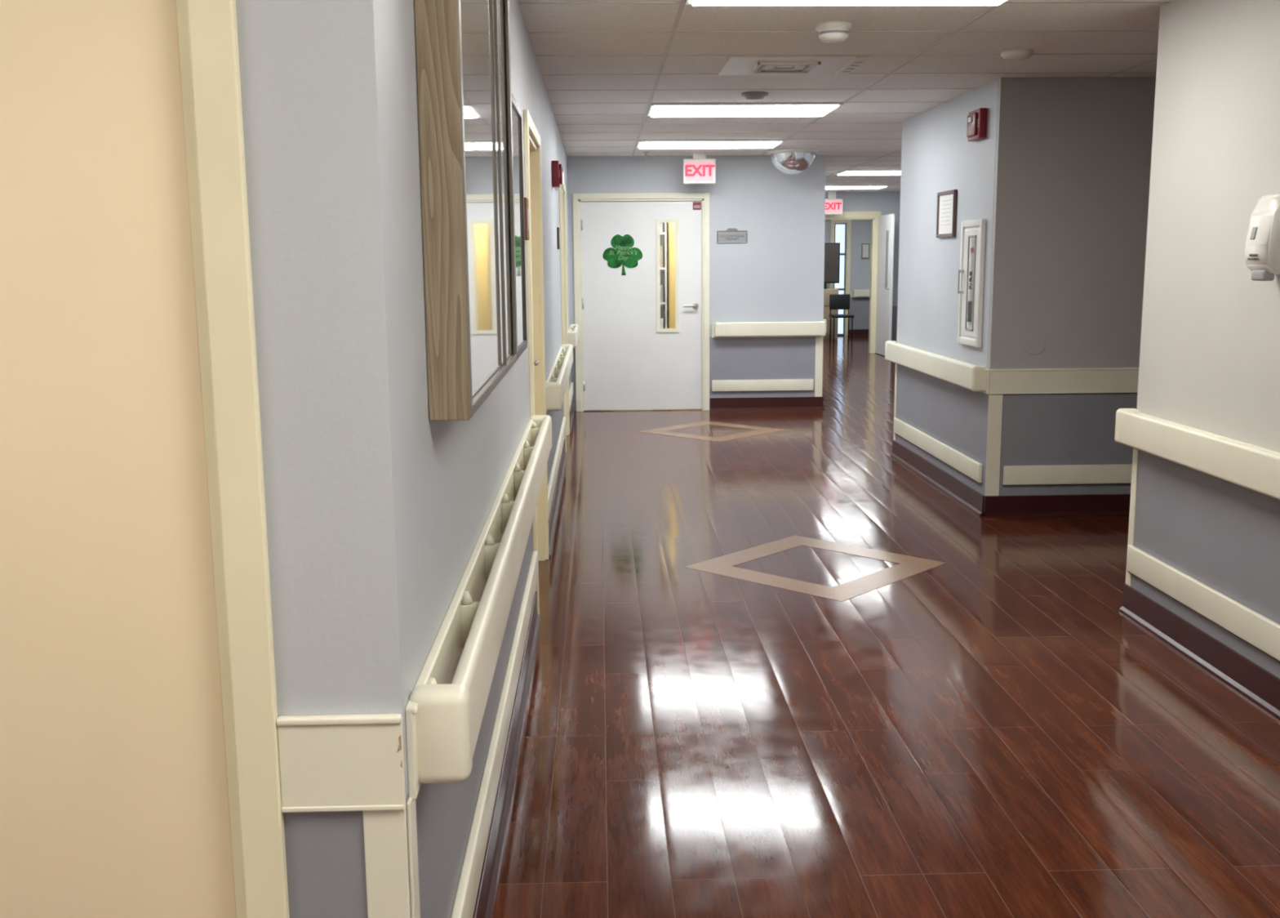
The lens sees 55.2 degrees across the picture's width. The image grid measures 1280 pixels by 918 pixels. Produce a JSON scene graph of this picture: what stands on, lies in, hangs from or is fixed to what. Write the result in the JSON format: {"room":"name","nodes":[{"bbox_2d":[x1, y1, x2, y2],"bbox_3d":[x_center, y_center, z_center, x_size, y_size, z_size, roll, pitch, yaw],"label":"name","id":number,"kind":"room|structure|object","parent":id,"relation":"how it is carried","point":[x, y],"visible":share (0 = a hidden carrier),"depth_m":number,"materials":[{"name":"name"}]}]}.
{"room":"hospital interior","nodes":[
{"label":"hospital interior","id":0,"kind":"room"},
{"bbox_2d":[235,0,423,917],"bbox_3d":[-1.299,0.001,1.721,1.910,2.440,0.120,-1,9,-2],"label":"wall","id":1,"kind":"structure","parent":0,"point":[315,75],"depth_m":1.68,"materials":[{"name":"paint"}]},
{"bbox_2d":[0,0,236,917],"bbox_3d":[-1.064,0.171,1.698,0.933,2.092,0.107,-1,9,-2],"label":"door","id":2,"kind":"structure","parent":1,"relation":"in","point":[114,801],"depth_m":1.70,"materials":[{"name":"beige paint"}]},
{"bbox_2d":[176,0,289,917],"bbox_3d":[-1.066,0.128,1.741,1.093,2.179,0.138,-1,9,-2],"label":"door frame","id":3,"kind":"structure","parent":1,"relation":"attached to","point":[207,29],"depth_m":1.67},
{"bbox_2d":[275,713,405,812],"bbox_3d":[-0.427,0.435,1.753,0.176,0.142,0.016,-1,9,-2],"label":"trim","id":4,"kind":"structure","parent":1,"relation":"attached to","point":[333,762],"depth_m":1.75,"materials":[{"name":"beige plastic"}]},
{"bbox_2d":[362,806,410,917],"bbox_3d":[-0.367,0.792,1.818,0.062,0.592,0.006,-1,9,-2],"label":"trim","id":5,"kind":"structure","parent":1,"relation":"attached to","point":[385,832],"depth_m":1.78,"materials":[{"name":"beige plastic"}]},
{"bbox_2d":[406,796,420,917],"bbox_3d":[-0.334,0.787,1.847,0.006,0.592,0.050,-1,9,-2],"label":"trim","id":6,"kind":"structure","parent":1,"relation":"attached to","point":[411,804],"depth_m":1.80,"materials":[{"name":"beige plastic"}]},
{"bbox_2d":[387,0,571,917],"bbox_3d":[-0.632,-1.131,8.564,0.120,2.440,13.700,-1,9,-2],"label":"wall","id":7,"kind":"structure","parent":0,"point":[456,470],"depth_m":2.27,"materials":[{"name":"paint"}]},
{"bbox_2d":[413,0,517,420],"bbox_3d":[-0.342,-0.644,2.570,0.071,0.978,1.200,-1,9,-2],"label":"glass display cabinet","id":8,"kind":"object","parent":7,"relation":"attached to","point":[463,46],"visible":1,"depth_m":2.06,"materials":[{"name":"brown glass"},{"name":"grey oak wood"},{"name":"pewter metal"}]},
{"bbox_2d":[404,414,551,799],"bbox_3d":[-0.349,0.159,3.384,0.089,0.156,3.247,-1,9,-2],"label":"handrail","id":9,"kind":"object","parent":7,"relation":"attached to","point":[445,708],"visible":1,"depth_m":2.20,"materials":[{"name":"beige plastic"}]},
{"bbox_2d":[450,551,537,917],"bbox_3d":[-0.380,0.698,3.496,0.020,0.117,3.215,-1,9,-2],"label":"trim","id":10,"kind":"structure","parent":7,"relation":"attached to","point":[466,894],"depth_m":2.97,"materials":[{"name":"beige plastic"}]},
{"bbox_2d":[472,591,541,917],"bbox_3d":[-0.375,0.876,3.500,0.026,0.120,3.285,-1,9,-2],"label":"baseboard","id":11,"kind":"structure","parent":7,"relation":"attached to","point":[489,879],"depth_m":3.39,"materials":[{"name":"brown rubber"}]},
{"bbox_2d":[511,93,527,358],"bbox_3d":[-0.411,-0.752,4.005,0.025,0.830,0.730,-1,9,-2],"label":"notice board","id":12,"kind":"object","parent":7,"relation":"attached to","point":[517,118],"visible":0.47,"depth_m":4.18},
{"bbox_2d":[524,197,529,239],"bbox_3d":[-0.442,-0.933,4.765,0.017,0.160,0.130,-1,9,-2],"label":"number plaque","id":13,"kind":"object","parent":7,"relation":"attached to","point":[526,220],"visible":0.9,"depth_m":4.71,"materials":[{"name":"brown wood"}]},
{"bbox_2d":[523,109,549,614],"bbox_3d":[-0.518,-0.436,5.488,0.138,2.065,1.070,-1,9,-2],"label":"door frame","id":14,"kind":"structure","parent":7,"relation":"attached to","point":[532,151],"depth_m":5.86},
{"bbox_2d":[533,359,538,365],"bbox_3d":[-0.525,-0.402,5.492,0.104,1.981,0.921,-1,9,-2],"label":"door","id":15,"kind":"structure","parent":7,"relation":"in","point":[535,361],"depth_m":5.77,"materials":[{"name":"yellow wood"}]},
{"bbox_2d":[547,416,565,519],"bbox_3d":[-0.522,-0.002,7.754,0.020,0.117,3.240,-1,9,-2],"label":"trim","id":16,"kind":"structure","parent":7,"relation":"attached to","point":[553,478],"depth_m":7.26,"materials":[{"name":"beige plastic"}]},
{"bbox_2d":[551,160,563,187],"bbox_3d":[-0.518,-1.795,7.723,0.072,0.160,0.150,-1,9,-2],"label":"fire alarm horn","id":17,"kind":"object","parent":7,"relation":"attached to","point":[557,168],"visible":1,"depth_m":7.66,"materials":[{"name":"red plastic"}]},
{"bbox_2d":[548,439,567,556],"bbox_3d":[-0.518,0.172,7.783,0.026,0.120,3.260,-1,9,-2],"label":"baseboard","id":18,"kind":"structure","parent":7,"relation":"attached to","point":[556,500],"depth_m":7.39,"materials":[{"name":"brown rubber"}]},
{"bbox_2d":[556,226,559,248],"bbox_3d":[-0.568,-1.540,8.549,0.016,0.150,0.160,-1,9,-2],"label":"name plate","id":19,"kind":"object","parent":7,"relation":"attached to","point":[557,228],"visible":1,"depth_m":8.47,"materials":[{"name":"grey plastic"}]},
{"bbox_2d":[545,343,573,413],"bbox_3d":[-0.491,-0.539,7.633,0.089,0.156,2.862,-1,9,-2],"label":"handrail","id":20,"kind":"object","parent":7,"relation":"attached to","point":[556,383],"visible":0.94,"depth_m":6.85,"materials":[{"name":"beige plastic"}]},
{"bbox_2d":[555,173,564,190],"bbox_3d":[-0.539,-1.872,8.197,0.060,0.140,0.110,-1,9,-2],"label":"fire alarm strobe","id":21,"kind":"object","parent":7,"relation":"attached to","point":[556,188],"visible":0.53,"depth_m":8.17,"materials":[{"name":"white plastic"}]},
{"bbox_2d":[559,183,569,452],"bbox_3d":[-0.661,-1.151,9.776,0.138,2.085,1.110,-1,9,-2],"label":"door frame","id":22,"kind":"structure","parent":7,"relation":"attached to","point":[562,188],"depth_m":10.14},
{"bbox_2d":[568,382,573,411],"bbox_3d":[-0.638,-0.572,11.218,0.020,0.117,1.445,-1,9,-2],"label":"trim","id":23,"kind":"structure","parent":7,"relation":"attached to","point":[571,390],"depth_m":11.08,"materials":[{"name":"beige plastic"}]},
{"bbox_2d":[568,400,573,434],"bbox_3d":[-0.633,-0.398,11.247,0.026,0.120,1.545,-1,9,-2],"label":"baseboard","id":24,"kind":"structure","parent":7,"relation":"attached to","point":[571,411],"depth_m":11.29,"materials":[{"name":"brown wood"}]},
{"bbox_2d":[568,324,579,347],"bbox_3d":[-0.609,-1.121,11.168,0.089,0.156,1.192,-1,9,-2],"label":"handrail","id":25,"kind":"object","parent":7,"relation":"attached to","point":[573,330],"visible":0.84,"depth_m":10.61,"materials":[{"name":"beige plastic"}]},
{"bbox_2d":[580,212,663,374],"bbox_3d":[0.375,-2.268,15.417,2.350,2.440,0.120,-1,9,-2],"label":"wall","id":26,"kind":"structure","parent":0,"point":[660,236],"depth_m":15.36,"materials":[{"name":"grey paint"}]},
{"bbox_2d":[567,155,826,411],"bbox_3d":[0.551,-1.693,11.918,2.470,2.440,0.120,-1,9,-2],"label":"wall","id":27,"kind":"structure","parent":0,"point":[778,274],"depth_m":11.82,"materials":[{"name":"paint"}]},
{"bbox_2d":[580,200,701,409],"bbox_3d":[0.017,-1.476,11.891,1.165,2.012,0.109,-1,9,-2],"label":"door","id":28,"kind":"structure","parent":27,"relation":"in","point":[630,362],"depth_m":11.91,"materials":[{"name":"white paint"}]},
{"bbox_2d":[602,234,642,275],"bbox_3d":[-0.167,-1.968,11.808,0.384,0.389,0.009,-1,9,-2],"label":"decoration","id":29,"kind":"object","parent":28,"relation":"attached to","point":[623,254],"visible":1,"depth_m":11.80,"materials":[{"name":"green paper"}]},
{"bbox_2d":[693,201,701,209],"bbox_3d":[0.547,-2.430,11.760,0.080,0.075,0.002,-1,9,-2],"label":"sticker","id":30,"kind":"object","parent":28,"relation":"attached to","point":[696,205],"visible":1,"depth_m":11.76,"materials":[{"name":"paper"}]},
{"bbox_2d":[572,192,709,411],"bbox_3d":[0.018,-1.514,11.920,1.310,2.095,0.138,-1,9,-2],"label":"door frame","id":31,"kind":"structure","parent":27,"relation":"attached to","point":[704,197],"depth_m":11.81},
{"bbox_2d":[716,228,747,243],"bbox_3d":[0.887,-2.147,11.785,0.295,0.140,0.016,-1,9,-2],"label":"room sign","id":32,"kind":"object","parent":27,"relation":"attached to","point":[730,235],"visible":1,"depth_m":11.78,"materials":[{"name":"grey plastic"}]},
{"bbox_2d":[711,378,813,391],"bbox_3d":[1.206,-0.720,12.029,1.000,0.117,0.020,-1,9,-2],"label":"trim","id":33,"kind":"structure","parent":27,"relation":"attached to","point":[793,384],"depth_m":12.02,"materials":[{"name":"beige plastic"}]},
{"bbox_2d":[710,396,822,410],"bbox_3d":[1.243,-0.546,12.056,1.110,0.120,0.026,-1,9,-2],"label":"baseboard","id":34,"kind":"structure","parent":27,"relation":"attached to","point":[771,402],"depth_m":12.05,"materials":[{"name":"brown wood"}]},
{"bbox_2d":[711,320,826,337],"bbox_3d":[1.254,-1.257,11.907,1.102,0.156,0.089,-1,9,-2],"label":"handrail","id":35,"kind":"object","parent":27,"relation":"attached to","point":[744,329],"visible":1,"depth_m":11.87,"materials":[{"name":"beige plastic"}]},
{"bbox_2d":[814,337,822,396],"bbox_3d":[1.757,-0.905,12.024,0.075,0.592,0.006,-1,9,-2],"label":"trim","id":36,"kind":"structure","parent":27,"relation":"attached to","point":[819,340],"depth_m":12.02,"materials":[{"name":"beige plastic"}]},
{"bbox_2d":[518,0,1173,191],"bbox_3d":[2.129,-2.783,10.767,9.600,0.060,30.400,-1,9,-2],"label":"ceiling","id":37,"kind":"structure","parent":0,"point":[1006,16],"depth_m":5.97,"materials":[{"name":"tile"}]},
{"bbox_2d":[642,151,648,159],"bbox_3d":[0.054,-2.775,11.206,0.060,0.066,0.060,-1,9,-2],"label":"sprinkler","id":38,"kind":"object","parent":37,"relation":"attached to","point":[646,153],"visible":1,"depth_m":11.20,"materials":[{"name":"metal"}]},
{"bbox_2d":[683,152,715,183],"bbox_3d":[0.551,-2.695,11.359,0.300,0.279,0.057,-1,9,-2],"label":"exit sign","id":39,"kind":"object","parent":37,"relation":"hanging from","point":[699,169],"visible":1,"depth_m":11.34,"materials":[{"name":"white plastic"}]},
{"bbox_2d":[636,139,784,149],"bbox_3d":[0.582,-2.663,10.375,1.208,0.023,0.598,-1,9,-2],"label":"ceiling light","id":40,"kind":"object","parent":37,"relation":"in","point":[697,144],"depth_m":10.23,"materials":[{"name":"white plastic"}]},
{"bbox_2d":[647,102,843,117],"bbox_3d":[0.662,-2.268,7.969,1.208,0.023,0.598,-1,9,-2],"label":"ceiling light","id":41,"kind":"object","parent":37,"relation":"in","point":[695,109],"depth_m":7.84,"materials":[{"name":"white plastic"}]},
{"bbox_2d":[741,91,768,100],"bbox_3d":[0.677,-2.138,7.225,0.160,0.040,0.160,-1,9,-2],"label":"smoke detector","id":42,"kind":"object","parent":37,"relation":"attached to","point":[750,95],"visible":1,"depth_m":7.17,"materials":[{"name":"grey plastic"}]},
{"bbox_2d":[718,55,857,75],"bbox_3d":[0.727,-1.972,6.164,0.610,0.021,0.590,-1,9,-2],"label":"ceiling air vent","id":43,"kind":"object","parent":37,"relation":"in","point":[735,64],"depth_m":6.09,"materials":[{"name":"white metal"}]},
{"bbox_2d":[766,148,818,174],"bbox_3d":[1.396,-2.712,11.211,0.472,0.213,0.472,-1,9,-2],"label":"mirror","id":44,"kind":"object","parent":37,"relation":"attached to","point":[787,161],"visible":1,"depth_m":11.06,"materials":[{"name":"silver metal"}]},
{"bbox_2d":[815,21,852,43],"bbox_3d":[0.808,-1.775,5.109,0.150,0.070,0.150,-1,9,-2],"label":"smoke detector","id":45,"kind":"object","parent":37,"relation":"attached to","point":[830,32],"visible":1,"depth_m":5.06,"materials":[{"name":"white plastic"}]},
{"bbox_2d":[825,191,843,214],"bbox_3d":[2.866,-3.826,18.298,0.330,0.339,0.057,-1,9,-2],"label":"exit sign","id":46,"kind":"object","parent":37,"relation":"hanging from","point":[833,206],"visible":0.8,"depth_m":18.28,"materials":[{"name":"white plastic"}]},
{"bbox_2d":[518,0,1170,191],"bbox_3d":[2.129,-2.753,10.772,9.400,0.004,30.000,-1,9,-2],"label":"grid","id":47,"kind":"object","parent":37,"relation":"attached to","point":[682,2],"depth_m":6.43,"materials":[{"name":"white metal"}]},
{"bbox_2d":[684,0,1008,5],"bbox_3d":[0.784,-1.670,4.330,1.208,0.023,0.598,-1,9,-2],"label":"ceiling light","id":48,"kind":"object","parent":37,"relation":"in","point":[695,2],"depth_m":4.55,"materials":[{"name":"white plastic"}]},
{"bbox_2d":[834,56,871,75],"bbox_3d":[1.072,-1.983,6.189,0.080,0.014,0.540,-1,9,-2],"label":"ceiling vent","id":49,"kind":"object","parent":37,"relation":"in","point":[858,61],"visible":0.99,"depth_m":6.12,"materials":[{"name":"white plastic"}]},
{"bbox_2d":[825,185,888,189],"bbox_3d":[2.800,-3.783,17.069,1.208,0.023,0.598,-1,9,-2],"label":"ceiling light","id":50,"kind":"object","parent":37,"relation":"in","point":[827,187],"depth_m":16.86,"materials":[{"name":"white plastic"}]},
{"bbox_2d":[835,169,901,175],"bbox_3d":[2.900,-3.289,14.061,1.208,0.023,0.598,-1,9,-2],"label":"ceiling light","id":51,"kind":"object","parent":37,"relation":"in","point":[846,172],"depth_m":13.90,"materials":[{"name":"white plastic"}]},
{"bbox_2d":[1000,48,1033,60],"bbox_3d":[1.794,-1.920,5.828,0.150,0.033,0.150,-1,9,-2],"label":"ceiling speaker","id":52,"kind":"object","parent":37,"relation":"attached to","point":[1017,54],"visible":1,"depth_m":5.78,"materials":[{"name":"white plastic"}]},
{"bbox_2d":[824,219,871,328],"bbox_3d":[3.841,-3.533,22.930,5.200,2.440,0.120,-1,9,-2],"label":"wall","id":53,"kind":"structure","parent":0,"point":[860,229],"depth_m":22.88,"materials":[{"name":"paint"}]},
{"bbox_2d":[833,222,846,335],"bbox_3d":[3.733,-3.362,22.944,0.260,2.100,0.100,-1,9,-2],"label":"window","id":54,"kind":"structure","parent":53,"relation":"in","point":[840,229],"depth_m":22.91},
{"bbox_2d":[829,219,851,335],"bbox_3d":[3.732,-3.392,22.940,0.380,2.160,0.138,-1,9,-2],"label":"door frame","id":55,"kind":"structure","parent":53,"relation":"attached to","point":[833,221],"depth_m":22.80,"materials":[{"name":"beige wood"}]},
{"bbox_2d":[848,328,868,335],"bbox_3d":[5.092,-2.393,23.085,2.320,0.120,0.026,-1,9,-2],"label":"baseboard","id":56,"kind":"structure","parent":53,"relation":"attached to","point":[855,331],"depth_m":23.05,"materials":[{"name":"brown wood"}]},
{"bbox_2d":[851,288,869,297],"bbox_3d":[5.063,-3.103,22.935,2.192,0.156,0.089,-1,9,-2],"label":"handrail","id":57,"kind":"object","parent":53,"relation":"attached to","point":[855,293],"visible":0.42,"depth_m":22.87,"materials":[{"name":"beige plastic"}]},
{"bbox_2d":[861,243,869,257],"bbox_3d":[4.200,-3.876,22.809,0.140,0.270,0.030,-1,9,-2],"label":"frame","id":58,"kind":"object","parent":53,"relation":"attached to","point":[865,246],"visible":1,"depth_m":22.80,"materials":[{"name":"paper"}]},
{"bbox_2d":[825,191,900,344],"bbox_3d":[3.269,-2.842,18.765,3.420,2.440,0.120,-1,9,-2],"label":"wall","id":59,"kind":"structure","parent":0,"point":[886,202],"depth_m":18.55,"materials":[{"name":"paint"}]},
{"bbox_2d":[825,211,880,353],"bbox_3d":[2.921,-2.693,18.769,1.480,2.150,0.138,-1,9,-2],"label":"door frame","id":60,"kind":"structure","parent":59,"relation":"attached to","point":[873,215],"depth_m":18.68,"materials":[{"name":"beige wood"}]},
{"bbox_2d":[875,213,894,355],"bbox_3d":[3.631,-2.588,18.282,0.085,2.070,0.860,-1,9,-2],"label":"door","id":61,"kind":"structure","parent":59,"relation":"in","point":[886,222],"depth_m":18.20,"materials":[{"name":"white paint"}]},
{"bbox_2d":[492,335,1279,917],"bbox_3d":[2.149,-0.317,11.173,9.600,0.060,30.400,-1,9,-2],"label":"floor","id":62,"kind":"structure","parent":0,"point":[985,731],"depth_m":4.05,"materials":[{"name":"brown wood"}]},
{"bbox_2d":[659,222,666,328],"bbox_3d":[-0.008,-1.876,14.394,0.630,2.006,0.400,-1,9,-2],"label":"shelf","id":63,"kind":"object","parent":62,"relation":"on","point":[663,226],"visible":0.09,"depth_m":14.21,"materials":[{"name":"white paint"}]},
{"bbox_2d":[666,222,675,328],"bbox_3d":[0.528,-1.918,14.332,0.400,2.100,0.543,-1,9,-2],"label":"cupboard","id":64,"kind":"object","parent":62,"relation":"on","point":[670,226],"visible":0.03,"depth_m":14.08,"materials":[{"name":"yellow wood"}]},
{"bbox_2d":[637,420,785,441],"bbox_3d":[0.626,-0.245,10.627,0.912,0.001,0.912,8,13,42],"label":"inlay","id":65,"kind":"object","parent":62,"relation":"on","point":[664,430],"visible":1,"depth_m":10.59,"materials":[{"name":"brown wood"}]},
{"bbox_2d":[684,534,946,600],"bbox_3d":[0.861,0.517,5.985,0.912,0.001,0.912,8,13,42],"label":"inlay","id":66,"kind":"object","parent":62,"relation":"on","point":[908,566],"visible":1,"depth_m":5.91,"materials":[{"name":"beige wood"}]},
{"bbox_2d":[822,288,838,339],"bbox_3d":[3.265,-2.628,22.205,0.580,0.900,0.465,-1,9,-2],"label":"media cabinet","id":67,"kind":"object","parent":62,"relation":"on","point":[828,291],"visible":0.34,"depth_m":21.98,"materials":[{"name":"beige laminate"}]},
{"bbox_2d":[823,242,839,288],"bbox_3d":[3.308,-3.481,22.086,0.580,0.820,0.085,-1,9,-2],"label":"television","id":68,"kind":"object","parent":67,"relation":"on","point":[832,250],"visible":0.43,"depth_m":22.04,"materials":[{"name":"black plastic"}]},
{"bbox_2d":[828,293,853,342],"bbox_3d":[3.539,-2.477,21.516,0.380,0.820,0.390,-1,9,-2],"label":"chair","id":69,"kind":"object","parent":62,"relation":"on","point":[837,301],"visible":1,"depth_m":21.62,"materials":[{"name":"black plastic"}]},
{"bbox_2d":[895,76,1155,512],"bbox_3d":[4.438,-1.084,8.031,5.000,2.440,2.200,-1,9,-2],"label":"wall","id":70,"kind":"structure","parent":0,"point":[1059,178],"depth_m":6.91,"materials":[{"name":"paint"}]},
{"bbox_2d":[893,363,897,440],"bbox_3d":[1.907,-0.432,9.144,0.006,0.592,0.050,-1,9,-2],"label":"trim","id":71,"kind":"structure","parent":70,"relation":"attached to","point":[895,370],"depth_m":9.13,"materials":[{"name":"beige plastic"}]},
{"bbox_2d":[884,340,989,394],"bbox_3d":[1.898,-0.623,8.023,0.089,0.156,2.202,-1,9,-2],"label":"handrail","id":72,"kind":"object","parent":70,"relation":"attached to","point":[975,378],"visible":1,"depth_m":7.63,"materials":[{"name":"beige plastic"}]},
{"bbox_2d":[890,440,984,515],"bbox_3d":[1.935,0.093,8.141,0.026,0.120,2.200,-1,9,-2],"label":"baseboard","id":73,"kind":"structure","parent":70,"relation":"attached to","point":[960,491],"depth_m":7.90,"materials":[{"name":"brown wood"}]},
{"bbox_2d":[893,417,982,484],"bbox_3d":[1.937,-0.082,8.117,0.020,0.117,2.090,-1,9,-2],"label":"trim","id":74,"kind":"structure","parent":70,"relation":"attached to","point":[969,467],"depth_m":7.88,"materials":[{"name":"beige plastic"}]},
{"bbox_2d":[936,189,957,237],"bbox_3d":[1.929,-1.541,7.710,0.022,0.285,0.380,-1,9,-2],"label":"framed certificate","id":75,"kind":"object","parent":70,"relation":"attached to","point":[946,215],"visible":1,"depth_m":7.69,"materials":[{"name":"paper"}]},
{"bbox_2d":[957,218,986,347],"bbox_3d":[1.935,-1.035,7.205,0.055,0.730,0.400,-1,9,-2],"label":"fire extinguisher cabinet","id":76,"kind":"object","parent":70,"relation":"attached to","point":[971,275],"visible":1,"depth_m":7.17,"materials":[{"name":"white metal"}]},
{"bbox_2d":[966,107,987,141],"bbox_3d":[1.921,-1.914,7.020,0.072,0.165,0.220,-1,9,-2],"label":"fire alarm horn","id":77,"kind":"object","parent":70,"relation":"attached to","point":[976,128],"visible":1,"depth_m":6.94,"materials":[{"name":"red plastic"}]},
{"bbox_2d":[985,393,1003,495],"bbox_3d":[2.022,-0.080,6.997,0.080,0.592,0.006,-1,9,-2],"label":"trim","id":78,"kind":"structure","parent":70,"relation":"attached to","point":[994,413],"depth_m":6.99,"materials":[{"name":"beige plastic"}]},
{"bbox_2d":[1023,333,1045,355],"bbox_3d":[2.227,-0.649,6.909,0.124,0.124,0.010,-1,9,-2],"label":"blank cover plate","id":79,"kind":"object","parent":70,"relation":"attached to","point":[1034,344],"visible":1,"depth_m":6.91,"materials":[{"name":"grey paint"}]},
{"bbox_2d":[983,493,1130,516],"bbox_3d":[4.434,0.241,7.120,4.900,0.120,0.026,-1,9,-2],"label":"baseboard","id":80,"kind":"structure","parent":70,"relation":"attached to","point":[1032,505],"depth_m":7.06,"materials":[{"name":"brown wood"}]},
{"bbox_2d":[988,367,1138,394],"bbox_3d":[4.428,-0.469,7.008,4.900,0.142,0.016,-1,9,-2],"label":"trim","id":81,"kind":"structure","parent":70,"relation":"attached to","point":[1111,380],"depth_m":6.94,"materials":[{"name":"beige plastic"}]},
{"bbox_2d":[1002,463,1132,485],"bbox_3d":[4.432,0.067,7.094,4.700,0.117,0.020,-1,9,-2],"label":"trim","id":82,"kind":"structure","parent":70,"relation":"attached to","point":[1118,473],"depth_m":7.02,"materials":[{"name":"beige plastic"}]},
{"bbox_2d":[1130,0,1279,678],"bbox_3d":[4.686,0.137,0.600,5.000,2.440,9.030,-1,9,-2],"label":"wall","id":83,"kind":"structure","parent":0,"point":[1210,352],"depth_m":4.40,"materials":[{"name":"paint"}]},
{"bbox_2d":[1125,448,1138,586],"bbox_3d":[2.043,0.235,5.083,0.006,0.592,0.045,-1,9,-2],"label":"trim","id":84,"kind":"structure","parent":83,"relation":"attached to","point":[1135,451],"depth_m":5.07,"materials":[{"name":"beige plastic"}]},
{"bbox_2d":[1114,408,1279,499],"bbox_3d":[2.143,0.585,0.678,0.089,0.156,8.867,-1,9,-2],"label":"handrail","id":85,"kind":"object","parent":83,"relation":"attached to","point":[1255,468],"visible":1,"depth_m":4.31,"materials":[{"name":"beige plastic"}]},
{"bbox_2d":[1119,583,1279,719],"bbox_3d":[2.182,1.307,0.759,0.026,0.120,8.930,-1,9,-2],"label":"baseboard","id":86,"kind":"structure","parent":83,"relation":"attached to","point":[1246,677],"depth_m":4.44,"materials":[{"name":"brown wood"}]},
{"bbox_2d":[1126,544,1279,662],"bbox_3d":[2.182,1.127,0.765,0.020,0.117,8.800,-1,9,-2],"label":"trim","id":87,"kind":"structure","parent":83,"relation":"attached to","point":[1260,632],"depth_m":4.42,"materials":[{"name":"beige plastic"}]},
{"bbox_2d":[1244,193,1279,280],"bbox_3d":[2.015,-0.706,3.905,0.111,0.272,0.142,-1,9,-2],"label":"dispenser","id":88,"kind":"object","parent":83,"relation":"attached to","point":[1262,247],"visible":1,"depth_m":3.88,"materials":[{"name":"white plastic"}]}
]}

